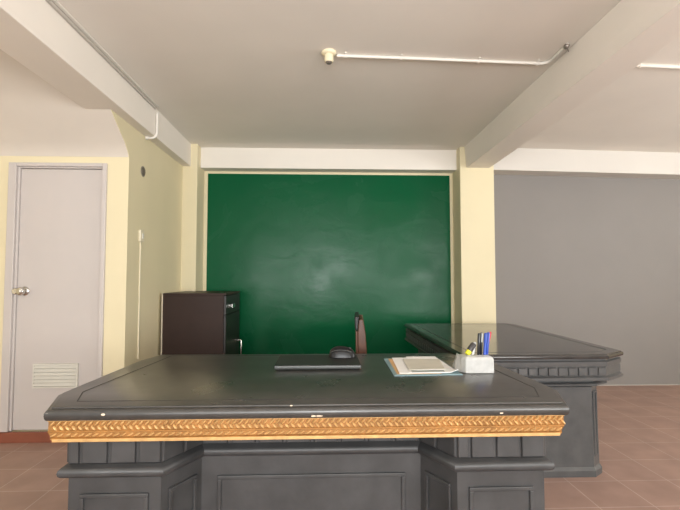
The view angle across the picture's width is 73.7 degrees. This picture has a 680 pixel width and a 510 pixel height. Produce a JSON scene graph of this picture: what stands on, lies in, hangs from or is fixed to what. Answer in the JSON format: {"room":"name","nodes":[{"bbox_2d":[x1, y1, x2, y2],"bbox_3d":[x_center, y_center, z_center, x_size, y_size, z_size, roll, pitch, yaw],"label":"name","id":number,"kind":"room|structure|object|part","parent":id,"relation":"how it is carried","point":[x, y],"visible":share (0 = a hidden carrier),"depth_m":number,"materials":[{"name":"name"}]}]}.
{"room":"office","nodes":[
{"label":"office","id":0,"kind":"room"},
{"bbox_2d":[0,49,127,156],"bbox_3d":[-3.009,-1.083,3.171,2.621,0.528,1.250,0,-3,-2],"label":"wall","id":1,"kind":"structure","parent":0,"point":[37,119],"depth_m":3.44,"materials":[{"name":"white paint"}]},
{"bbox_2d":[45,0,158,108],"bbox_3d":[-1.492,-1.453,0.756,0.043,0.024,6.500,0,-3,-2],"label":"cable trunking","id":2,"kind":"object","parent":1,"relation":"attached to","point":[54,4],"visible":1,"depth_m":2.91,"materials":[{"name":"beige plastic"}]},
{"bbox_2d":[0,156,136,431],"bbox_3d":[-3.027,0.337,3.652,2.625,2.262,0.150,0,-3,-2],"label":"wall","id":3,"kind":"structure","parent":0,"point":[121,184],"depth_m":3.64,"materials":[{"name":"beige paint"}]},
{"bbox_2d":[0,431,60,442],"bbox_3d":[-2.522,1.423,3.538,1.629,0.081,0.030,0,-3,-2],"label":"trim","id":4,"kind":"structure","parent":3,"relation":"attached to","point":[5,437],"depth_m":3.53,"materials":[{"name":"red tile"}]},
{"bbox_2d":[0,162,107,431],"bbox_3d":[-2.265,0.321,3.637,0.770,2.122,0.179,0,-3,-2],"label":"door","id":5,"kind":"structure","parent":3,"relation":"in","point":[53,336],"depth_m":3.62,"materials":[{"name":"paint"}]},
{"bbox_3d":[-2.508,0.286,3.575,0.072,0.072,0.071,0,-3,-2],"label":"knob","id":6,"kind":"part","parent":5,"relation":"part of","materials":[{"name":"silver metal"}]},
{"bbox_2d":[32,363,78,387],"bbox_3d":[-2.248,0.954,3.580,0.350,0.191,0.020,0,-3,-2],"label":"vent grille","id":7,"kind":"object","parent":5,"relation":"attached to","point":[44,375],"depth_m":3.58,"materials":[{"name":"grey plastic"}]},
{"bbox_2d":[111,110,182,363],"bbox_3d":[-1.840,0.091,4.039,0.225,2.790,3.010,0,-3,-2],"label":"wall","id":8,"kind":"structure","parent":0,"point":[159,192],"depth_m":4.21,"materials":[{"name":"beige paint"}]},
{"bbox_2d":[0,0,190,165],"bbox_3d":[-1.663,-1.324,1.014,0.278,0.257,8.220,0,-3,-2],"label":"beam","id":9,"kind":"structure","parent":8,"relation":"attached to","point":[32,32],"depth_m":2.80,"materials":[{"name":"white paint"}]},
{"bbox_2d":[137,230,143,358],"bbox_3d":[-1.708,0.335,3.882,0.028,1.102,0.084,0,-3,-2],"label":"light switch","id":10,"kind":"object","parent":8,"relation":"attached to","point":[140,232],"visible":1,"depth_m":3.87,"materials":[{"name":"beige plastic"}]},
{"bbox_2d":[141,166,145,176],"bbox_3d":[-1.718,-0.731,3.963,0.010,0.092,0.092,0,-3,-2],"label":"outlet cover","id":11,"kind":"object","parent":8,"relation":"attached to","point":[143,172],"visible":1,"depth_m":3.95,"materials":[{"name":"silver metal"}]},
{"bbox_2d":[145,113,158,139],"bbox_3d":[-1.663,-1.140,4.019,0.110,0.242,0.032,0,-3,-5],"label":"conduit","id":12,"kind":"object","parent":8,"relation":"attached to","point":[157,114],"visible":1,"depth_m":4.01,"materials":[{"name":"white plastic"}]},
{"bbox_2d":[181,144,204,290],"bbox_3d":[-1.703,0.147,5.194,0.187,2.790,0.310,0,-3,-2],"label":"column","id":13,"kind":"structure","parent":8,"relation":"attached to","point":[193,175],"depth_m":5.08,"materials":[{"name":"beige paint"}]},
{"bbox_2d":[203,171,453,353],"bbox_3d":[-0.132,0.162,5.505,3.350,2.790,0.204,0,-3,-2],"label":"chalkboard","id":14,"kind":"structure","parent":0,"point":[304,253],"depth_m":5.41,"materials":[{"name":"paint"}]},
{"bbox_2d":[201,147,456,172],"bbox_3d":[-0.125,-1.120,5.382,3.350,0.240,0.175,0,-3,-2],"label":"beam","id":15,"kind":"structure","parent":14,"relation":"attached to","point":[212,158],"depth_m":5.30,"materials":[{"name":"white paint"}]},
{"bbox_2d":[0,385,679,509],"bbox_3d":[1.154,1.424,1.181,10.800,0.150,8.810,0,-3,-2],"label":"floor","id":16,"kind":"structure","parent":0,"point":[639,425],"depth_m":3.09,"materials":[{"name":"tile"}]},
{"bbox_2d":[161,291,241,354],"bbox_3d":[-1.392,0.952,4.695,0.664,1.134,0.735,0,-3,-2],"label":"base cabinet","id":17,"kind":"object","parent":16,"relation":"on","point":[192,322],"visible":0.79,"depth_m":4.35,"materials":[{"name":"brown laminate"}]},
{"bbox_3d":[-1.718,0.927,4.686,0.012,1.082,0.726,0,-3,-2],"label":"panel","id":18,"kind":"part","parent":17,"relation":"part of","materials":[{"name":"beige wood"}]},
{"bbox_3d":[-1.122,1.032,4.702,0.021,0.864,0.718,0,-3,-2],"label":"door","id":19,"kind":"part","parent":17,"relation":"part of","materials":[{"name":"black wood"}]},
{"bbox_3d":[-1.122,0.503,4.727,0.021,0.183,0.718,0,-3,-2],"label":"drawer","id":20,"kind":"part","parent":17,"relation":"part of","materials":[{"name":"black wood"}]},
{"bbox_3d":[-1.095,1.018,4.939,0.052,0.205,0.020,0,-3,-2],"label":"handle","id":21,"kind":"part","parent":17,"relation":"part of","materials":[{"name":"silver metal"}]},
{"bbox_2d":[43,353,569,509],"bbox_3d":[-0.130,1.002,2.297,2.168,0.802,1.212,0,-3,-2],"label":"executive desk","id":22,"kind":"object","parent":16,"relation":"on","point":[221,431],"visible":0.99,"depth_m":1.82,"materials":[{"name":"grey paint"}]},
{"bbox_3d":[-0.824,0.843,2.240,0.510,0.050,1.081,0,-3,-2],"label":"ledge moulding","id":23,"kind":"part","parent":22,"relation":"part of","materials":[{"name":"grey paint"}]},
{"bbox_3d":[-0.770,1.056,1.751,0.428,0.300,0.104,1,-3,-24],"label":"inset frame","id":24,"kind":"part","parent":22,"relation":"part of","materials":[{"name":"grey paint"}]},
{"bbox_3d":[-0.110,0.662,1.742,1.974,0.082,0.022,0,-3,-2],"label":"gilt moulding","id":25,"kind":"part","parent":22,"relation":"part of","materials":[{"name":"paint"}]},
{"bbox_3d":[-0.120,1.018,1.950,0.936,0.615,0.027,0,-3,-2],"label":"modesty panel","id":26,"kind":"part","parent":22,"relation":"part of","materials":[{"name":"grey paint"}]},
{"bbox_3d":[-0.119,0.828,1.931,0.950,0.050,0.030,0,-3,-2],"label":"ledge moulding","id":27,"kind":"part","parent":22,"relation":"part of","materials":[{"name":"grey paint"}]},
{"bbox_3d":[-0.119,1.085,1.929,0.800,0.300,0.010,0,-3,-2],"label":"inset frame","id":28,"kind":"part","parent":22,"relation":"part of","materials":[{"name":"grey paint"}]},
{"bbox_2d":[274,355,360,369],"bbox_3d":[-0.123,0.602,2.550,0.458,0.024,0.330,0,-3,-2],"label":"laptop","id":29,"kind":"object","parent":22,"relation":"on","point":[284,362],"visible":0.96,"depth_m":2.47,"materials":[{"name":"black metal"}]},
{"bbox_2d":[328,346,355,357],"bbox_3d":[0.013,0.562,2.643,0.160,0.062,0.080,0,-3,0],"label":"computer mouse","id":30,"kind":"object","parent":29,"relation":"on","point":[338,351],"visible":1,"depth_m":2.61,"materials":[{"name":"black plastic"}]},
{"bbox_2d":[384,358,462,375],"bbox_3d":[0.432,0.609,2.483,0.348,0.003,0.473,0,-3,-2],"label":"folder","id":31,"kind":"object","parent":22,"relation":"on","point":[387,361],"visible":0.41,"depth_m":2.29,"materials":[{"name":"teal"}]},
{"bbox_2d":[388,359,436,373],"bbox_3d":[0.407,0.608,2.495,0.258,0.001,0.440,0,-3,-2],"label":"envelope","id":32,"kind":"object","parent":31,"relation":"on","point":[390,360],"visible":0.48,"depth_m":2.38,"materials":[{"name":"brown paper"}]},
{"bbox_2d":[392,358,457,373],"bbox_3d":[0.442,0.598,2.505,0.302,0.017,0.445,0,-3,-2],"label":"paper stack","id":33,"kind":"object","parent":32,"relation":"on","point":[400,364],"visible":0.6,"depth_m":2.39,"materials":[{"name":"white paper"}]},
{"bbox_2d":[411,370,444,371],"bbox_3d":[0.463,0.602,2.483,0.210,0.001,0.380,0,-3,-2],"label":"file","id":34,"kind":"object","parent":33,"relation":"on","point":[411,370],"visible":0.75,"depth_m":2.32,"materials":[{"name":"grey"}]},
{"bbox_2d":[406,356,445,369],"bbox_3d":[0.478,0.603,2.539,0.178,0.001,0.407,0,-3,2],"label":"paper sheet","id":35,"kind":"object","parent":34,"relation":"on","point":[410,357],"visible":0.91,"depth_m":2.70,"materials":[{"name":"white paper"}]},
{"bbox_2d":[403,359,444,369],"bbox_3d":[0.465,0.599,2.492,0.233,0.002,0.307,0,-3,-2],"label":"paper sheet","id":36,"kind":"object","parent":35,"relation":"on","point":[412,364],"visible":1,"depth_m":2.47,"materials":[{"name":"beige paper"}]},
{"bbox_2d":[452,353,493,372],"bbox_3d":[0.695,0.563,2.393,0.180,0.086,0.182,0,-3,-2],"label":"stand","id":37,"kind":"object","parent":22,"relation":"on","point":[475,363],"visible":0.87,"depth_m":2.31,"materials":[{"name":"white stone"}]},
{"bbox_2d":[465,342,475,354],"bbox_3d":[0.678,0.488,2.357,0.060,0.067,0.032,1,-3,-15],"label":"highlighter","id":38,"kind":"object","parent":37,"relation":"on","point":[472,345],"visible":1,"depth_m":2.35,"materials":[{"name":"yellow"}]},
{"bbox_2d":[477,333,480,354],"bbox_3d":[0.722,0.464,2.357,0.018,0.114,0.022,-1,-3,28],"label":"pen","id":39,"kind":"object","parent":37,"relation":"on","point":[479,334],"visible":1,"depth_m":2.35,"materials":[{"name":"black"}]},
{"bbox_2d":[480,332,482,354],"bbox_3d":[0.738,0.463,2.369,0.017,0.116,0.022,-1,-3,28],"label":"pen","id":40,"kind":"object","parent":37,"relation":"on","point":[481,333],"visible":0.98,"depth_m":2.36,"materials":[{"name":"black plastic"}]},
{"bbox_2d":[483,333,486,354],"bbox_3d":[0.756,0.463,2.358,0.022,0.115,0.024,-1,-3,28],"label":"pen","id":41,"kind":"object","parent":37,"relation":"on","point":[485,334],"visible":1,"depth_m":2.35,"materials":[{"name":"blue plastic"}]},
{"bbox_2d":[486,332,489,354],"bbox_3d":[0.775,0.464,2.374,0.033,0.117,0.019,2,-4,-39],"label":"pen","id":42,"kind":"object","parent":37,"relation":"on","point":[488,333],"visible":0.91,"depth_m":2.37,"materials":[{"name":"blue plastic"}]},
{"bbox_3d":[0.544,1.059,1.800,0.427,0.300,0.104,-1,-3,20],"label":"inset frame","id":43,"kind":"part","parent":22,"relation":"part of","materials":[{"name":"grey paint"}]},
{"bbox_3d":[0.561,0.845,2.284,0.510,0.050,1.066,0,-3,-2],"label":"ledge moulding","id":44,"kind":"part","parent":22,"relation":"part of","materials":[{"name":"grey paint"}]},
{"bbox_2d":[355,312,366,353],"bbox_3d":[-0.030,0.956,3.458,0.477,1.005,0.450,0,-3,2],"label":"wooden chair","id":45,"kind":"object","parent":16,"relation":"on","point":[361,348],"visible":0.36,"depth_m":3.25,"materials":[{"name":"red wood"}]},
{"bbox_3d":[0.129,0.707,3.464,0.017,0.304,0.450,0,-3,2],"label":"panel","id":46,"kind":"part","parent":45,"relation":"part of","materials":[{"name":"red wood"}]},
{"bbox_3d":[0.164,0.956,3.250,0.072,0.985,0.036,0,-3,2],"label":"leg","id":47,"kind":"part","parent":45,"relation":"part of","materials":[{"name":"red wood"}]},
{"bbox_2d":[404,323,623,477],"bbox_3d":[1.286,1.076,3.821,1.145,0.801,1.945,0,-3,-2],"label":"executive desk","id":48,"kind":"object","parent":16,"relation":"on","point":[574,368],"visible":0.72,"depth_m":2.96,"materials":[{"name":"grey paint"}]},
{"bbox_3d":[1.287,0.881,3.821,0.966,0.070,1.784,0,-3,-2],"label":"neck moulding","id":49,"kind":"part","parent":48,"relation":"part of","materials":[{"name":"grey paint"}]},
{"bbox_3d":[1.704,1.115,3.175,0.053,0.420,0.430,0,-3,5],"label":"inset frame","id":50,"kind":"part","parent":48,"relation":"part of","materials":[{"name":"grey paint"}]},
{"bbox_2d":[57,0,679,152],"bbox_3d":[1.154,-1.470,1.322,10.800,0.235,8.810,0,-3,-2],"label":"ceiling","id":51,"kind":"structure","parent":0,"point":[223,73],"depth_m":3.30,"materials":[{"name":"paint"}]},
{"bbox_2d":[321,48,335,64],"bbox_3d":[-0.074,-1.314,3.027,0.100,0.081,0.100,0,-3,-2],"label":"holder","id":52,"kind":"object","parent":51,"relation":"attached to","point":[328,54],"visible":1,"depth_m":3.00,"materials":[{"name":"beige plastic"}]},
{"bbox_3d":[-0.074,-1.344,3.028,0.100,0.022,0.100,0,-3,-2],"label":"plate","id":53,"kind":"part","parent":52,"relation":"part of","materials":[{"name":"beige plastic"}]},
{"bbox_2d":[324,53,333,62],"bbox_3d":[-0.074,-1.310,3.026,0.062,0.050,0.062,0,-3,-2],"label":"socket","id":54,"kind":"object","parent":52,"relation":"attached to","point":[328,57],"depth_m":3.00,"materials":[{"name":"beige plastic"}]},
{"bbox_2d":[337,43,569,65],"bbox_3d":[0.730,-1.334,3.018,1.500,0.047,0.297,0,-3,-2],"label":"conduit","id":55,"kind":"object","parent":51,"relation":"attached to","point":[566,46],"visible":1,"depth_m":3.09,"materials":[{"name":"white plastic"}]},
{"bbox_2d":[636,63,679,68],"bbox_3d":[3.998,-1.299,3.284,4.501,0.084,0.032,0,-3,-3],"label":"conduit","id":56,"kind":"object","parent":51,"relation":"attached to","point":[641,64],"visible":0.56,"depth_m":3.17,"materials":[{"name":"white plastic"}]},
{"bbox_2d":[494,175,679,384],"bbox_3d":[3.967,0.168,5.626,4.850,2.790,0.270,0,-3,-2],"label":"wall","id":57,"kind":"structure","parent":0,"point":[594,260],"depth_m":5.46,"materials":[{"name":"grey paint"}]},
{"bbox_2d":[452,147,495,322],"bbox_3d":[1.570,0.153,5.316,0.393,2.790,0.310,0,-3,-2],"label":"column","id":58,"kind":"structure","parent":57,"relation":"attached to","point":[473,188],"depth_m":5.18,"materials":[{"name":"beige paint"}]},
{"bbox_2d":[494,148,679,178],"bbox_3d":[3.900,-1.066,5.465,4.700,0.340,0.306,0,-3,-2],"label":"trim","id":59,"kind":"structure","parent":57,"relation":"attached to","point":[522,161],"depth_m":5.28,"materials":[{"name":"white paint"}]},
{"bbox_2d":[598,384,679,385],"bbox_3d":[4.004,1.551,5.423,4.485,0.008,0.008,0,-3,-2],"label":"baseboard","id":60,"kind":"structure","parent":57,"relation":"attached to","point":[648,384],"depth_m":5.41,"materials":[{"name":"grey"}]},
{"bbox_3d":[1.317,-0.255,-3.094,10.800,2.790,0.100,0,-3,-2],"label":"wall","id":61,"kind":"structure","parent":0,"visible":0},
{"bbox_2d":[464,0,679,167],"bbox_3d":[1.714,-1.324,1.141,0.290,0.245,8.221,0,-3,-2],"label":"beam","id":62,"kind":"structure","parent":61,"relation":"attached to","point":[630,33],"depth_m":2.92,"materials":[{"name":"white paint"}]}
]}

